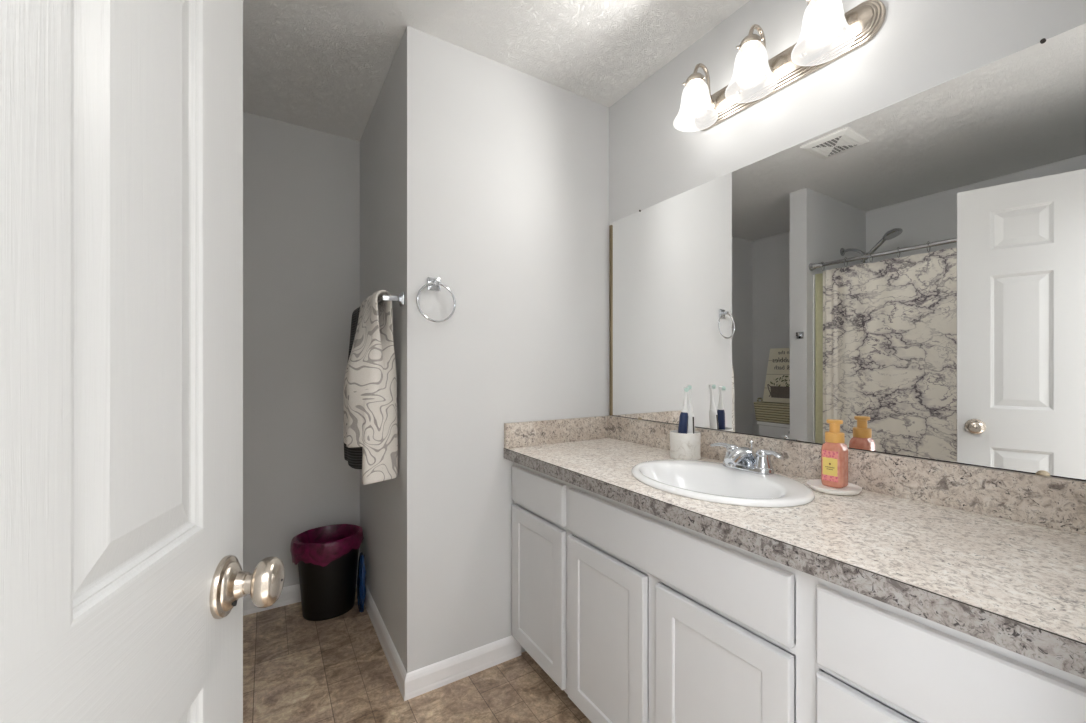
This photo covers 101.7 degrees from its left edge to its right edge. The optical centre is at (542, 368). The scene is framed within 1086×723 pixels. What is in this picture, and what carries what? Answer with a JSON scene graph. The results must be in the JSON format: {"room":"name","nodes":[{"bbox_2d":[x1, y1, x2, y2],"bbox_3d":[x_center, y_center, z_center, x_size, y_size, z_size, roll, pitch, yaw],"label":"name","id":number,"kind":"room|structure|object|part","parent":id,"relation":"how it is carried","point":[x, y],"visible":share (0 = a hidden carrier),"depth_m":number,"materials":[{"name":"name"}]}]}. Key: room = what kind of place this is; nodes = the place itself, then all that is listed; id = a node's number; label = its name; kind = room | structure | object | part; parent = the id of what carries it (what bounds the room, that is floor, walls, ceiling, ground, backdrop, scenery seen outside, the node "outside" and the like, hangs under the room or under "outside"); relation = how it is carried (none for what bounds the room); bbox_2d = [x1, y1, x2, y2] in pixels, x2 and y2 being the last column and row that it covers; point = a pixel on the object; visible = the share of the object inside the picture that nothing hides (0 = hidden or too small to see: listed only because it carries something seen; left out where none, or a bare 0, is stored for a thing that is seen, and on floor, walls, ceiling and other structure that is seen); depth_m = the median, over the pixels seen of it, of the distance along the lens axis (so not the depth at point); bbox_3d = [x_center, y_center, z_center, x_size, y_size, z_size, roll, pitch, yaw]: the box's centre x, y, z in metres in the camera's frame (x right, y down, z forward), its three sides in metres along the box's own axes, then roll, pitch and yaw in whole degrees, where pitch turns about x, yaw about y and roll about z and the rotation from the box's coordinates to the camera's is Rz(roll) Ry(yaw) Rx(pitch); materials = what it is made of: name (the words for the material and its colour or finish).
{"room":"bathroom","nodes":[
{"label":"bathroom","id":0,"kind":"room"},
{"bbox_2d":[243,112,359,595],"bbox_3d":[-1.717,-0.024,2.042,1.814,2.440,0.100,0,0,-32],"label":"wall","id":1,"kind":"structure","parent":0,"point":[301,185],"depth_m":2.26,"materials":[{"name":"paint"}]},
{"bbox_2d":[243,570,357,615],"bbox_3d":[-1.729,1.152,1.967,1.714,0.088,0.014,0,0,-32],"label":"baseboard","id":2,"kind":"structure","parent":1,"relation":"attached to","point":[291,594],"depth_m":2.22,"materials":[{"name":"white paint"}]},
{"bbox_2d":[360,44,399,655],"bbox_3d":[-0.734,-0.024,2.086,0.100,2.440,0.867,0,0,-32],"label":"wall","id":3,"kind":"structure","parent":0,"point":[380,139],"depth_m":1.95,"materials":[{"name":"paint"}]},
{"bbox_2d":[364,585,406,698],"bbox_3d":[-0.752,1.152,2.007,0.014,0.088,0.981,0,0,-32],"label":"baseboard","id":4,"kind":"structure","parent":3,"relation":"attached to","point":[397,667],"depth_m":1.83,"materials":[{"name":"white paint"}]},
{"bbox_2d":[378,292,404,306],"bbox_3d":[-0.706,-0.256,1.874,0.076,0.049,0.622,0,0,-32],"label":"towel bar","id":5,"kind":"object","parent":3,"relation":"attached to","point":[401,298],"visible":0.41,"depth_m":1.63,"materials":[{"name":"silver metal"}]},
{"bbox_2d":[343,307,361,468],"bbox_3d":[-0.809,0.074,1.964,0.130,0.703,0.246,0,0,-32],"label":"towel","id":6,"kind":"object","parent":5,"relation":"hanging from","point":[353,456],"visible":0.13,"depth_m":1.89,"materials":[{"name":"grey fabric"}]},
{"bbox_2d":[343,290,397,484],"bbox_3d":[-0.685,0.068,1.733,0.172,0.715,0.302,0,0,-32],"label":"towel","id":7,"kind":"object","parent":5,"relation":"hanging from","point":[370,380],"visible":0.98,"depth_m":1.62,"materials":[{"name":"fabric"}]},
{"bbox_3d":[-0.558,-0.256,1.629,0.065,0.019,0.019,0,0,-32],"label":"post","id":8,"kind":"part","parent":5,"relation":"part of","materials":[{"name":"silver metal"}]},
{"bbox_2d":[243,588,591,722],"bbox_3d":[-0.647,1.236,1.135,2.868,0.080,2.771,0,0,-32],"label":"floor","id":9,"kind":"structure","parent":0,"point":[296,669],"depth_m":1.67,"materials":[{"name":"brown tile"}]},
{"bbox_2d":[290,524,363,620],"bbox_3d":[-1.059,1.005,2.183,0.327,0.380,0.266,0,0,-32],"label":"waste bin","id":10,"kind":"object","parent":9,"relation":"on","point":[326,557],"visible":1,"depth_m":2.10,"materials":[{"name":"black plastic"}]},
{"bbox_2d":[357,552,365,611],"bbox_3d":[-0.896,1.054,2.183,0.038,0.276,0.124,0,0,-32],"label":"bathroom scale","id":11,"kind":"object","parent":9,"relation":"on","point":[361,576],"visible":1,"depth_m":2.15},
{"bbox_2d":[512,462,1085,722],"bbox_3d":[0.517,0.783,1.282,0.535,0.826,1.618,0,0,-32],"label":"vanity cabinet","id":12,"kind":"object","parent":9,"relation":"on","point":[636,615],"visible":0.82,"depth_m":0.99,"materials":[{"name":"white paint"}]},
{"bbox_3d":[-0.025,0.470,1.661,0.018,0.140,0.366,0,0,-32],"label":"drawer","id":13,"kind":"part","parent":12,"relation":"part of","materials":[{"name":"white paint"}]},
{"bbox_3d":[-0.025,0.827,1.661,0.018,0.537,0.365,0,0,-32],"label":"door","id":14,"kind":"part","parent":12,"relation":"part of","materials":[{"name":"white paint"}]},
{"bbox_3d":[0.181,0.827,1.331,0.018,0.537,0.350,0,0,-32],"label":"door","id":15,"kind":"part","parent":12,"relation":"part of","materials":[{"name":"white paint"}]},
{"bbox_3d":[0.285,0.470,1.165,0.018,0.140,0.736,0,0,-32],"label":"false drawer","id":16,"kind":"part","parent":12,"relation":"part of","materials":[{"name":"white paint"}]},
{"bbox_3d":[0.388,0.827,1.000,0.018,0.537,0.346,0,0,-32],"label":"door","id":17,"kind":"part","parent":12,"relation":"part of","materials":[{"name":"white paint"}]},
{"bbox_2d":[504,416,1085,678],"bbox_3d":[0.506,0.297,1.275,0.562,0.144,1.619,0,0,-32],"label":"countertop","id":18,"kind":"structure","parent":12,"relation":"on","point":[997,557],"depth_m":0.90,"materials":[{"name":"stone"}]},
{"bbox_2d":[670,430,700,459],"bbox_3d":[0.516,0.279,1.605,0.101,0.096,0.101,0,0,-32],"label":"toothbrush cup","id":19,"kind":"object","parent":18,"relation":"on","point":[682,446],"visible":0.8,"depth_m":1.56,"materials":[{"name":"white ceramic"}]},
{"bbox_2d":[678,387,688,433],"bbox_3d":[0.503,0.193,1.596,0.044,0.248,0.032,0,0,8],"label":"toothbrush","id":20,"kind":"object","parent":19,"relation":"in","point":[683,419],"visible":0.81,"depth_m":1.58,"materials":[{"name":"blue plastic"}]},
{"bbox_3d":[0.503,0.237,1.596,0.032,0.157,0.032,5,0,-32],"label":"handle","id":21,"kind":"part","parent":20,"relation":"part of","materials":[{"name":"blue plastic"}]},
{"bbox_2d":[687,385,694,433],"bbox_3d":[0.539,0.190,1.616,0.032,0.254,0.041,0,0,6],"label":"toothbrush","id":22,"kind":"object","parent":19,"relation":"in","point":[691,422],"visible":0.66,"depth_m":1.61,"materials":[{"name":"white plastic"}]},
{"bbox_3d":[0.539,0.237,1.616,0.032,0.157,0.032,3,-5,-32],"label":"handle","id":23,"kind":"part","parent":22,"relation":"part of","materials":[{"name":"white plastic"}]},
{"bbox_2d":[631,459,814,507],"bbox_3d":[0.493,0.383,1.282,0.410,0.139,0.524,0,0,-32],"label":"sink","id":24,"kind":"object","parent":18,"relation":"in","point":[708,481],"visible":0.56,"depth_m":1.30,"materials":[{"name":"white ceramic"}]},
{"bbox_2d":[710,441,783,474],"bbox_3d":[0.620,0.270,1.362,0.143,0.086,0.206,0,0,1],"label":"faucet","id":25,"kind":"object","parent":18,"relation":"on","point":[740,458],"visible":1,"depth_m":1.33,"materials":[{"name":"silver metal"}]},
{"bbox_3d":[0.581,0.253,1.436,0.073,0.021,0.023,0,0,42],"label":"lever","id":26,"kind":"part","parent":25,"relation":"part of","materials":[{"name":"silver metal"}]},
{"bbox_3d":[0.606,0.271,1.413,0.052,0.054,0.052,0,0,-32],"label":"handle","id":27,"kind":"part","parent":25,"relation":"part of","materials":[{"name":"silver metal"}]},
{"bbox_3d":[0.610,0.275,1.355,0.133,0.067,0.053,0,0,-32],"label":"spout","id":28,"kind":"part","parent":25,"relation":"part of","materials":[{"name":"silver metal"}]},
{"bbox_3d":[0.632,0.304,1.369,0.059,0.017,0.161,0,0,-32],"label":"plate","id":29,"kind":"part","parent":25,"relation":"part of","materials":[{"name":"silver metal"}]},
{"bbox_3d":[0.659,0.271,1.326,0.052,0.054,0.052,0,0,-32],"label":"handle","id":30,"kind":"part","parent":25,"relation":"part of","materials":[{"name":"silver metal"}]},
{"bbox_3d":[0.670,0.253,1.293,0.023,0.021,0.073,0,0,-16],"label":"lever","id":31,"kind":"part","parent":25,"relation":"part of","materials":[{"name":"silver metal"}]},
{"bbox_2d":[807,479,861,494],"bbox_3d":[0.779,0.320,1.185,0.124,0.015,0.124,0,0,-32],"label":"soap dish","id":32,"kind":"object","parent":18,"relation":"on","point":[815,484],"visible":0.8,"depth_m":1.16,"materials":[{"name":"white ceramic"}]},
{"bbox_2d":[821,419,847,487],"bbox_3d":[0.788,0.229,1.195,0.054,0.179,0.053,0,0,-34],"label":"soap bottle","id":33,"kind":"object","parent":32,"relation":"on","point":[834,452],"visible":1,"depth_m":1.18,"materials":[{"name":"pink plastic"}]},
{"bbox_3d":[0.766,0.263,1.180,0.001,0.047,0.036,0,0,-34],"label":"label plate","id":34,"kind":"part","parent":33,"relation":"part of","materials":[{"name":"yellow paper"}]},
{"bbox_3d":[0.610,0.682,0.644,0.018,0.247,0.399,0,0,-32],"label":"drawer","id":35,"kind":"part","parent":12,"relation":"part of","materials":[{"name":"white paint"}]},
{"bbox_3d":[0.610,0.470,0.644,0.018,0.140,0.399,0,0,-32],"label":"drawer","id":36,"kind":"part","parent":12,"relation":"part of","materials":[{"name":"white paint"}]},
{"bbox_2d":[243,0,749,140],"bbox_3d":[-0.636,-1.284,1.118,2.868,0.080,2.811,0,0,-32],"label":"ceiling","id":37,"kind":"structure","parent":0,"point":[319,65],"depth_m":1.68,"materials":[{"name":"white paint"}]},
{"bbox_2d":[400,26,608,672],"bbox_3d":[-0.115,-0.024,1.902,0.954,2.440,0.100,0,0,-32],"label":"wall","id":38,"kind":"structure","parent":0,"point":[504,170],"depth_m":1.76,"materials":[{"name":"paint"}]},
{"bbox_2d":[416,277,455,321],"bbox_3d":[-0.399,-0.253,1.641,0.149,0.171,0.042,0,0,-32],"label":"towel ring","id":39,"kind":"object","parent":38,"relation":"attached to","point":[433,284],"visible":1,"depth_m":1.64,"materials":[{"name":"silver metal"}]},
{"bbox_3d":[-0.396,-0.314,1.636,0.019,0.019,0.031,0,0,-32],"label":"post","id":40,"kind":"part","parent":39,"relation":"part of","materials":[{"name":"silver metal"}]},
{"bbox_2d":[404,635,520,700],"bbox_3d":[-0.297,1.152,1.721,0.481,0.088,0.014,0,0,-32],"label":"baseboard","id":41,"kind":"structure","parent":38,"relation":"attached to","point":[428,678],"depth_m":1.70,"materials":[{"name":"white paint"}]},
{"bbox_2d":[609,0,1085,481],"bbox_3d":[0.793,-0.024,1.441,0.100,2.440,1.844,0,0,-32],"label":"wall","id":42,"kind":"structure","parent":0,"point":[658,153],"depth_m":1.38,"materials":[{"name":"paint"}]},
{"bbox_2d":[683,0,885,130],"bbox_3d":[0.662,-0.968,1.375,0.192,0.211,0.610,0,0,-32],"label":"vanity light","id":43,"kind":"object","parent":42,"relation":"attached to","point":[832,36],"visible":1,"depth_m":1.35,"materials":[{"name":"white glass"}]},
{"bbox_3d":[0.531,-0.939,1.543,0.063,0.093,0.063,0,0,-32],"label":"bulb","id":44,"kind":"part","parent":43,"relation":"part of","materials":[{"name":"white glass"}]},
{"bbox_3d":[0.571,-1.000,1.568,0.108,0.147,0.036,0,0,-32],"label":"arm","id":45,"kind":"part","parent":43,"relation":"part of","materials":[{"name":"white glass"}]},
{"bbox_3d":[0.641,-0.939,1.367,0.063,0.093,0.063,0,0,-32],"label":"bulb","id":46,"kind":"part","parent":43,"relation":"part of","materials":[{"name":"white glass"}]},
{"bbox_3d":[0.681,-1.000,1.391,0.108,0.147,0.036,0,0,-32],"label":"arm","id":47,"kind":"part","parent":43,"relation":"part of","materials":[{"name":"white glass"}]},
{"bbox_3d":[0.751,-0.939,1.190,0.063,0.093,0.063,0,0,-32],"label":"bulb","id":48,"kind":"part","parent":43,"relation":"part of","materials":[{"name":"white glass"}]},
{"bbox_3d":[0.791,-1.000,1.215,0.108,0.147,0.036,0,0,-32],"label":"arm","id":49,"kind":"part","parent":43,"relation":"part of","materials":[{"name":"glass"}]},
{"bbox_2d":[607,416,1085,534],"bbox_3d":[0.732,0.277,1.417,0.020,0.102,1.619,0,0,-32],"label":"backsplash","id":50,"kind":"structure","parent":42,"relation":"attached to","point":[1051,502],"depth_m":1.07,"materials":[{"name":"stone"}]},
{"bbox_2d":[609,23,1085,480],"bbox_3d":[0.732,-0.233,1.436,0.010,0.916,1.560,0,0,-32],"label":"mirror","id":51,"kind":"object","parent":42,"relation":"attached to","point":[909,273],"visible":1,"depth_m":1.14,"materials":[{"name":"clear glass"}]},
{"bbox_3d":[0.077,-0.024,-0.023,2.668,2.440,0.120,0,0,-32],"label":"wall","id":52,"kind":"structure","parent":0,"visible":0},
{"bbox_2d":[0,0,284,722],"bbox_3d":[-0.336,0.176,0.237,0.169,2.023,0.773,0,0,-15],"label":"door","id":53,"kind":"structure","parent":52,"relation":"in","point":[124,583],"depth_m":0.37,"materials":[{"name":"white paint"}]},
{"bbox_3d":[-0.357,0.274,0.566,0.042,0.060,0.060,0,0,-15],"label":"knob","id":54,"kind":"part","parent":53,"relation":"part of","materials":[{"name":"silver metal"}]}
]}

